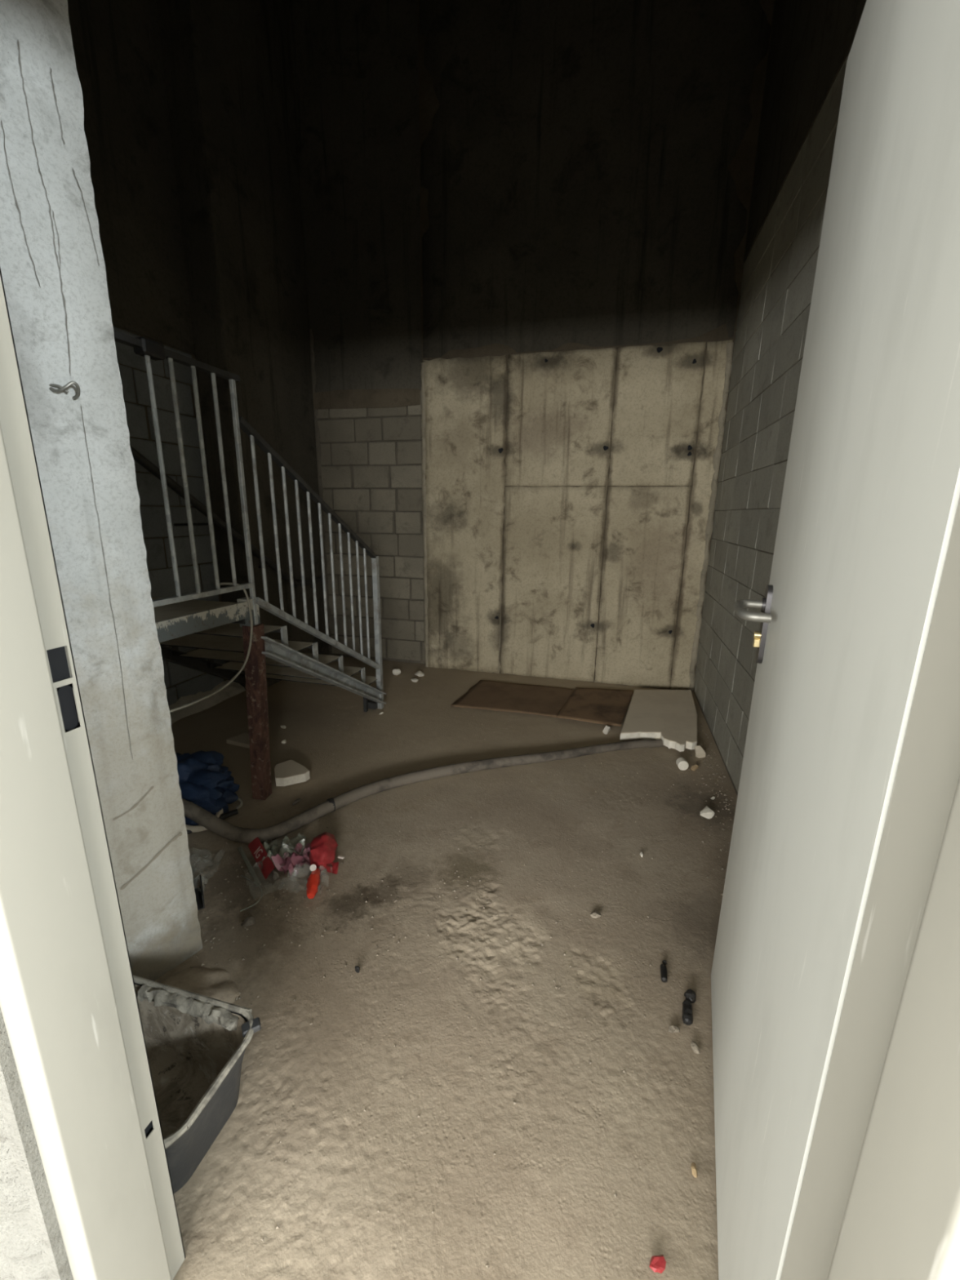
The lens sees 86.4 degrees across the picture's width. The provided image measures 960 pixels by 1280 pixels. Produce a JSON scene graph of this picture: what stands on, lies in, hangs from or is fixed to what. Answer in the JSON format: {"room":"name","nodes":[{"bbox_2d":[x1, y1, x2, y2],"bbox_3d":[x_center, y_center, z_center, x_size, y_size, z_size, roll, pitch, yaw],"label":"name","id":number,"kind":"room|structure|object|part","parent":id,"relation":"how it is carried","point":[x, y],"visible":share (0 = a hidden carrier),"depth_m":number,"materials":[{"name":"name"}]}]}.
{"room":"basement stairwell","nodes":[
{"label":"basement stairwell","id":0,"kind":"room"},
{"bbox_2d":[0,1007,73,1279],"bbox_3d":[-0.855,-1.196,0.313,3.620,4.750,0.178,4,14,14],"label":"wall","id":1,"kind":"structure","parent":0,"point":[32,1246],"depth_m":0.66,"materials":[{"name":"white paint"}]},
{"bbox_2d":[0,267,959,1279],"bbox_3d":[-0.111,0.098,0.429,0.950,2.100,0.200,4,14,14],"label":"trim","id":2,"kind":"structure","parent":1,"relation":"attached to","point":[879,1198],"depth_m":0.55,"materials":[{"name":"paint"}]},
{"bbox_2d":[711,0,959,1279],"bbox_3d":[0.480,0.027,0.795,0.126,2.060,0.859,6,15,22],"label":"door","id":3,"kind":"structure","parent":1,"relation":"in","point":[871,494],"depth_m":0.60,"materials":[{"name":"paint"}]},
{"bbox_3d":[0.569,-0.063,1.071,0.066,0.025,0.149,6,15,22],"label":"lever","id":4,"kind":"part","parent":3,"relation":"part of","materials":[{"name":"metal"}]},
{"bbox_3d":[0.626,-0.033,1.126,0.010,0.176,0.040,6,15,22],"label":"handle plate","id":5,"kind":"part","parent":3,"relation":"part of","materials":[{"name":"grey metal"}]},
{"bbox_2d":[67,0,229,706],"bbox_3d":[-2.041,-1.741,2.444,0.203,4.750,3.750,4,14,14],"label":"wall","id":6,"kind":"structure","parent":0,"point":[117,43],"depth_m":2.79,"materials":[{"name":"concrete"}]},
{"bbox_2d":[129,444,322,587],"bbox_3d":[-1.731,-0.848,2.941,0.288,1.411,2.452,4,14,14],"label":"wall handrail","id":7,"kind":"object","parent":6,"relation":"attached to","point":[138,457],"visible":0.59,"depth_m":3.04,"materials":[{"name":"metal"}]},
{"bbox_2d":[155,0,328,689],"bbox_3d":[-1.524,-1.984,3.553,0.223,4.600,0.972,4,14,14],"label":"concrete pillar","id":8,"kind":"structure","parent":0,"point":[228,68],"depth_m":3.27,"materials":[{"name":"grey concrete"}]},
{"bbox_2d":[154,656,737,1279],"bbox_3d":[-0.411,0.647,2.568,3.480,0.007,3.714,4,14,14],"label":"floor","id":9,"kind":"structure","parent":0,"point":[636,1135],"depth_m":1.36,"materials":[{"name":"beige concrete"}]},
{"bbox_2d":[0,0,202,981],"bbox_3d":[-1.110,-1.284,0.756,0.536,4.600,0.557,4,14,14],"label":"concrete pier","id":10,"kind":"object","parent":9,"relation":"on","point":[52,265],"visible":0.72,"depth_m":1.10,"materials":[{"name":"grey concrete"}]},
{"bbox_2d":[48,381,80,399],"bbox_3d":[-0.850,-0.513,1.046,0.053,0.032,0.026,-10,18,-37],"label":"wire hook","id":11,"kind":"object","parent":10,"relation":"attached to","point":[68,384],"visible":1,"depth_m":1.04,"materials":[{"name":"metal"}]},
{"bbox_2d":[133,974,261,1193],"bbox_3d":[-0.707,0.915,1.055,0.444,0.198,0.275,4,14,14],"label":"tub","id":12,"kind":"object","parent":9,"relation":"on","point":[196,1043],"visible":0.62,"depth_m":1.12,"materials":[{"name":"black plastic"}]},
{"bbox_2d":[194,875,204,910],"bbox_3d":[-0.929,0.831,1.681,0.032,0.050,0.110,-8,16,-30],"label":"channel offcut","id":13,"kind":"object","parent":9,"relation":"on","point":[199,891],"visible":0.55,"depth_m":1.68,"materials":[{"name":"metal"}]},
{"bbox_2d":[158,966,241,1003],"bbox_3d":[-0.765,0.932,1.337,0.260,0.037,0.200,4,14,14],"label":"mortar dust","id":14,"kind":"object","parent":9,"relation":"on","point":[215,984],"visible":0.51,"depth_m":1.37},
{"bbox_2d":[168,680,245,724],"bbox_3d":[-1.953,0.517,2.804,0.119,0.096,1.830,4,14,14],"label":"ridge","id":15,"kind":"object","parent":9,"relation":"on","point":[234,688],"visible":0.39,"depth_m":3.33,"materials":[{"name":"grey concrete"}]},
{"bbox_2d":[175,750,243,834],"bbox_3d":[-1.285,0.611,2.197,0.592,0.215,0.363,4,14,14],"label":"bag","id":16,"kind":"object","parent":9,"relation":"on","point":[203,781],"visible":0.57,"depth_m":2.13,"materials":[{"name":"plastic"}]},
{"bbox_3d":[-1.052,0.692,2.201,0.090,0.041,0.039,11,17,35],"label":"cord","id":17,"kind":"part","parent":16,"relation":"part of","materials":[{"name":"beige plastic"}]},
{"bbox_2d":[226,733,249,748],"bbox_3d":[-1.274,0.557,2.832,0.230,0.022,0.130,4,14,14],"label":"rubble piece","id":18,"kind":"object","parent":9,"relation":"on","point":[242,740],"visible":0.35,"depth_m":2.81,"materials":[{"name":"grey concrete"}]},
{"bbox_2d":[240,916,255,926],"bbox_3d":[-0.715,0.871,1.583,0.036,0.028,0.041,5,15,17],"label":"clod","id":19,"kind":"object","parent":9,"relation":"on","point":[249,921],"visible":1,"depth_m":1.57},
{"bbox_2d":[113,329,386,799],"bbox_3d":[-1.287,-0.219,2.386,0.942,1.746,1.884,4,14,14],"label":"stairs","id":20,"kind":"structure","parent":9,"relation":"on","point":[219,630],"depth_m":2.20,"materials":[{"name":"metal"}]},
{"bbox_3d":[-1.009,-0.889,1.553,0.030,0.019,0.770,4,14,14],"label":"rail","id":21,"kind":"part","parent":20,"relation":"part of","materials":[{"name":"metal"}]},
{"bbox_3d":[-1.024,-0.137,1.721,0.024,0.018,0.732,4,14,14],"label":"rail","id":22,"kind":"part","parent":20,"relation":"part of","materials":[{"name":"metal"}]},
{"bbox_2d":[169,582,253,712],"bbox_3d":[-1.102,0.043,1.762,0.076,0.419,0.741,8,16,29],"label":"hanging cable","id":23,"kind":"object","parent":20,"relation":"hanging from","point":[224,583],"visible":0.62,"depth_m":2.01,"materials":[{"name":"beige plastic"}]},
{"bbox_3d":[-0.922,-0.519,2.001,0.016,0.940,0.018,4,14,14],"label":"railing post","id":24,"kind":"part","parent":20,"relation":"part of","materials":[{"name":"metal"}]},
{"bbox_3d":[-0.958,0.320,2.208,0.093,0.793,0.062,2,14,6],"label":"support leg","id":25,"kind":"part","parent":20,"relation":"part of","materials":[{"name":"metal"}]},
{"bbox_3d":[-0.777,-0.668,2.529,0.030,0.627,1.121,4,14,14],"label":"handrail","id":26,"kind":"part","parent":20,"relation":"part of","materials":[{"name":"metal"}]},
{"bbox_3d":[-0.785,0.007,2.697,0.026,0.639,1.123,4,14,14],"label":"rail","id":27,"kind":"part","parent":20,"relation":"part of","materials":[{"name":"metal"}]},
{"bbox_3d":[-0.706,0.422,3.333,0.073,0.045,0.045,4,14,14],"label":"foot plate","id":28,"kind":"part","parent":20,"relation":"part of","materials":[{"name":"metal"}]},
{"bbox_3d":[-0.646,-0.033,3.235,0.032,0.987,0.036,4,14,14],"label":"newel post","id":29,"kind":"part","parent":20,"relation":"part of","materials":[{"name":"metal"}]},
{"bbox_2d":[274,760,310,786],"bbox_3d":[-0.921,0.640,2.454,0.148,0.043,0.179,-11,18,-40],"label":"chunk","id":30,"kind":"object","parent":9,"relation":"on","point":[289,772],"visible":1,"depth_m":2.42,"materials":[{"name":"white concrete"}]},
{"bbox_2d":[248,831,344,898],"bbox_3d":[-0.686,0.779,1.819,0.392,0.090,0.350,-3,14,-14],"label":"plastic wrapper","id":31,"kind":"object","parent":9,"relation":"on","point":[320,853],"visible":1,"depth_m":1.82,"materials":[{"name":"red plastic"}]},
{"bbox_2d":[292,798,301,805],"bbox_3d":[-0.807,0.711,2.246,0.020,0.017,0.058,6,15,20],"label":"clod","id":32,"kind":"object","parent":9,"relation":"on","point":[296,801],"visible":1,"depth_m":2.24,"materials":[{"name":"brown soil"}]},
{"bbox_2d":[355,965,359,973],"bbox_3d":[-0.343,0.919,1.431,0.016,0.018,0.013,4,14,11],"label":"clod","id":33,"kind":"object","parent":9,"relation":"on","point":[357,968],"visible":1,"depth_m":1.43,"materials":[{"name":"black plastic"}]},
{"bbox_2d":[392,668,400,675],"bbox_3d":[-0.655,0.251,4.027,0.064,0.053,0.056,-1,14,-5],"label":"shard","id":34,"kind":"object","parent":9,"relation":"on","point":[397,671],"visible":1,"depth_m":4.01},
{"bbox_2d":[410,678,418,682],"bbox_3d":[-0.493,0.305,3.877,0.072,0.024,0.028,9,16,30],"label":"shard","id":35,"kind":"object","parent":9,"relation":"on","point":[415,680],"visible":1,"depth_m":3.87},
{"bbox_2d":[413,671,424,676],"bbox_3d":[-0.478,0.263,4.010,0.073,0.044,0.078,13,19,41],"label":"shard","id":36,"kind":"object","parent":9,"relation":"on","point":[419,673],"visible":1,"depth_m":3.98},
{"bbox_2d":[182,739,664,843],"bbox_3d":[-0.167,0.569,2.308,2.929,0.275,0.369,-4,15,-17],"label":"hose","id":37,"kind":"object","parent":9,"relation":"on","point":[194,812],"visible":0.76,"depth_m":2.31,"materials":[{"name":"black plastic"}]},
{"bbox_2d":[189,679,734,1268],"bbox_3d":[-0.304,0.677,2.430,2.889,0.007,3.098,4,14,14],"label":"loose grit","id":38,"kind":"object","parent":9,"relation":"on","point":[726,799],"visible":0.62,"depth_m":1.69,"materials":[{"name":"gravel"}]},
{"bbox_2d":[450,680,574,717],"bbox_3d":[0.257,0.397,3.557,0.780,0.013,0.573,4,14,14],"label":"cardboard sheet","id":39,"kind":"object","parent":9,"relation":"on","point":[537,700],"visible":0.97,"depth_m":3.52,"materials":[{"name":"brown cardboard"}]},
{"bbox_2d":[556,687,633,726],"bbox_3d":[0.791,0.422,3.433,0.403,0.017,0.718,6,15,21],"label":"cardboard sheet","id":40,"kind":"object","parent":9,"relation":"on","point":[604,706],"visible":1,"depth_m":3.37,"materials":[{"name":"brown cardboard"}]},
{"bbox_2d":[590,910,601,918],"bbox_3d":[0.368,0.876,1.634,0.034,0.020,0.033,-3,14,-13],"label":"stone","id":41,"kind":"object","parent":9,"relation":"on","point":[595,914],"visible":1,"depth_m":1.62,"materials":[{"name":"white stone"}]},
{"bbox_2d":[602,724,610,734],"bbox_3d":[0.749,0.525,2.996,0.040,0.052,0.045,-5,15,-22],"label":"lump","id":42,"kind":"object","parent":9,"relation":"on","point":[606,729],"visible":1,"depth_m":2.98,"materials":[{"name":"white stone"}]},
{"bbox_2d":[648,1254,666,1273],"bbox_3d":[0.303,1.067,0.875,0.030,0.014,0.022,0,14,-2],"label":"scrap","id":43,"kind":"object","parent":9,"relation":"on","point":[657,1263],"visible":1,"depth_m":0.87,"materials":[{"name":"red plastic"}]},
{"bbox_2d":[619,689,697,751],"bbox_3d":[1.145,0.465,3.210,0.401,0.052,0.969,6,15,21],"label":"slab","id":44,"kind":"object","parent":9,"relation":"on","point":[669,716],"visible":0.88,"depth_m":3.07,"materials":[{"name":"grey concrete"}]},
{"bbox_2d":[660,960,667,982],"bbox_3d":[0.516,0.928,1.436,0.019,0.017,0.075,5,15,18],"label":"plug","id":45,"kind":"object","parent":9,"relation":"on","point":[663,967],"visible":1,"depth_m":1.42,"materials":[{"name":"black plastic"}]},
{"bbox_2d":[668,1025,679,1032],"bbox_3d":[0.483,0.970,1.272,0.030,0.015,0.021,1,14,2],"label":"stone","id":46,"kind":"object","parent":9,"relation":"on","point":[673,1028],"visible":1,"depth_m":1.27,"materials":[{"name":"beige stone"}]},
{"bbox_2d":[675,757,688,770],"bbox_3d":[1.026,0.628,2.595,0.052,0.051,0.048,2,14,6],"label":"tube","id":47,"kind":"object","parent":9,"relation":"on","point":[682,763],"visible":1,"depth_m":2.57,"materials":[{"name":"white plastic"}]},
{"bbox_2d":[682,988,696,1025],"bbox_3d":[0.541,0.951,1.327,0.031,0.032,0.095,8,16,28],"label":"scrap","id":48,"kind":"object","parent":9,"relation":"on","point":[690,995],"visible":1,"depth_m":1.32,"materials":[{"name":"black plastic"}]},
{"bbox_2d":[690,1162,697,1177],"bbox_3d":[0.419,1.037,1.000,0.011,0.015,0.025,3,14,9],"label":"stone","id":49,"kind":"object","parent":9,"relation":"on","point":[693,1166],"visible":1,"depth_m":1.00,"materials":[{"name":"beige stone"}]},
{"bbox_2d":[690,764,698,770],"bbox_3d":[1.081,0.643,2.574,0.037,0.035,0.028,8,16,26],"label":"stone","id":50,"kind":"object","parent":9,"relation":"on","point":[695,766],"visible":1,"depth_m":2.57,"materials":[{"name":"brown stone"}]},
{"bbox_2d":[690,1040,701,1053],"bbox_3d":[0.518,0.981,1.231,0.020,0.014,0.030,1,14,1],"label":"stone","id":51,"kind":"object","parent":9,"relation":"on","point":[695,1046],"visible":1,"depth_m":1.23,"materials":[{"name":"beige stone"}]},
{"bbox_2d":[694,745,705,758],"bbox_3d":[1.163,0.591,2.705,0.059,0.074,0.045,0,14,-3],"label":"lump","id":52,"kind":"object","parent":9,"relation":"on","point":[700,752],"visible":1,"depth_m":2.69,"materials":[{"name":"white concrete"}]},
{"bbox_2d":[699,805,714,818],"bbox_3d":[0.974,0.736,2.177,0.087,0.044,0.048,-13,19,-43],"label":"shard","id":53,"kind":"object","parent":9,"relation":"on","point":[706,812],"visible":1,"depth_m":2.16},
{"bbox_2d":[288,0,774,691],"bbox_3d":[0.065,-2.025,3.691,3.620,4.750,0.262,4,14,14],"label":"wall","id":54,"kind":"structure","parent":0,"point":[525,222],"depth_m":3.48,"materials":[{"name":"concrete"}]},
{"bbox_3d":[-0.122,-0.879,3.905,0.641,2.329,0.022,4,14,14],"label":"concrete panel","id":55,"kind":"part","parent":54,"relation":"part of","materials":[{"name":"beige concrete"}]},
{"bbox_3d":[0.529,-0.402,3.845,0.739,1.443,0.023,4,14,14],"label":"concrete panel","id":56,"kind":"part","parent":54,"relation":"part of","materials":[{"name":"beige concrete"}]},
{"bbox_3d":[0.543,-1.528,3.565,0.742,0.877,0.022,4,14,14],"label":"concrete panel","id":57,"kind":"part","parent":54,"relation":"part of","materials":[{"name":"beige concrete"}]},
{"bbox_3d":[1.152,-0.355,3.687,0.550,1.443,0.022,4,14,14],"label":"concrete panel","id":58,"kind":"part","parent":54,"relation":"part of","materials":[{"name":"beige concrete"}]},
{"bbox_3d":[1.165,-1.482,3.407,0.549,0.877,0.022,4,14,14],"label":"concrete panel","id":59,"kind":"part","parent":54,"relation":"part of","materials":[{"name":"beige concrete"}]},
{"bbox_3d":[1.495,-0.756,3.495,0.153,2.320,0.022,4,14,14],"label":"concrete panel","id":60,"kind":"part","parent":54,"relation":"part of","materials":[{"name":"beige concrete"}]},
{"bbox_2d":[693,0,866,795],"bbox_3d":[1.262,-1.492,1.607,0.205,4.750,3.750,4,14,14],"label":"wall","id":61,"kind":"structure","parent":0,"point":[811,41],"depth_m":2.40,"materials":[{"name":"concrete"}]}
]}

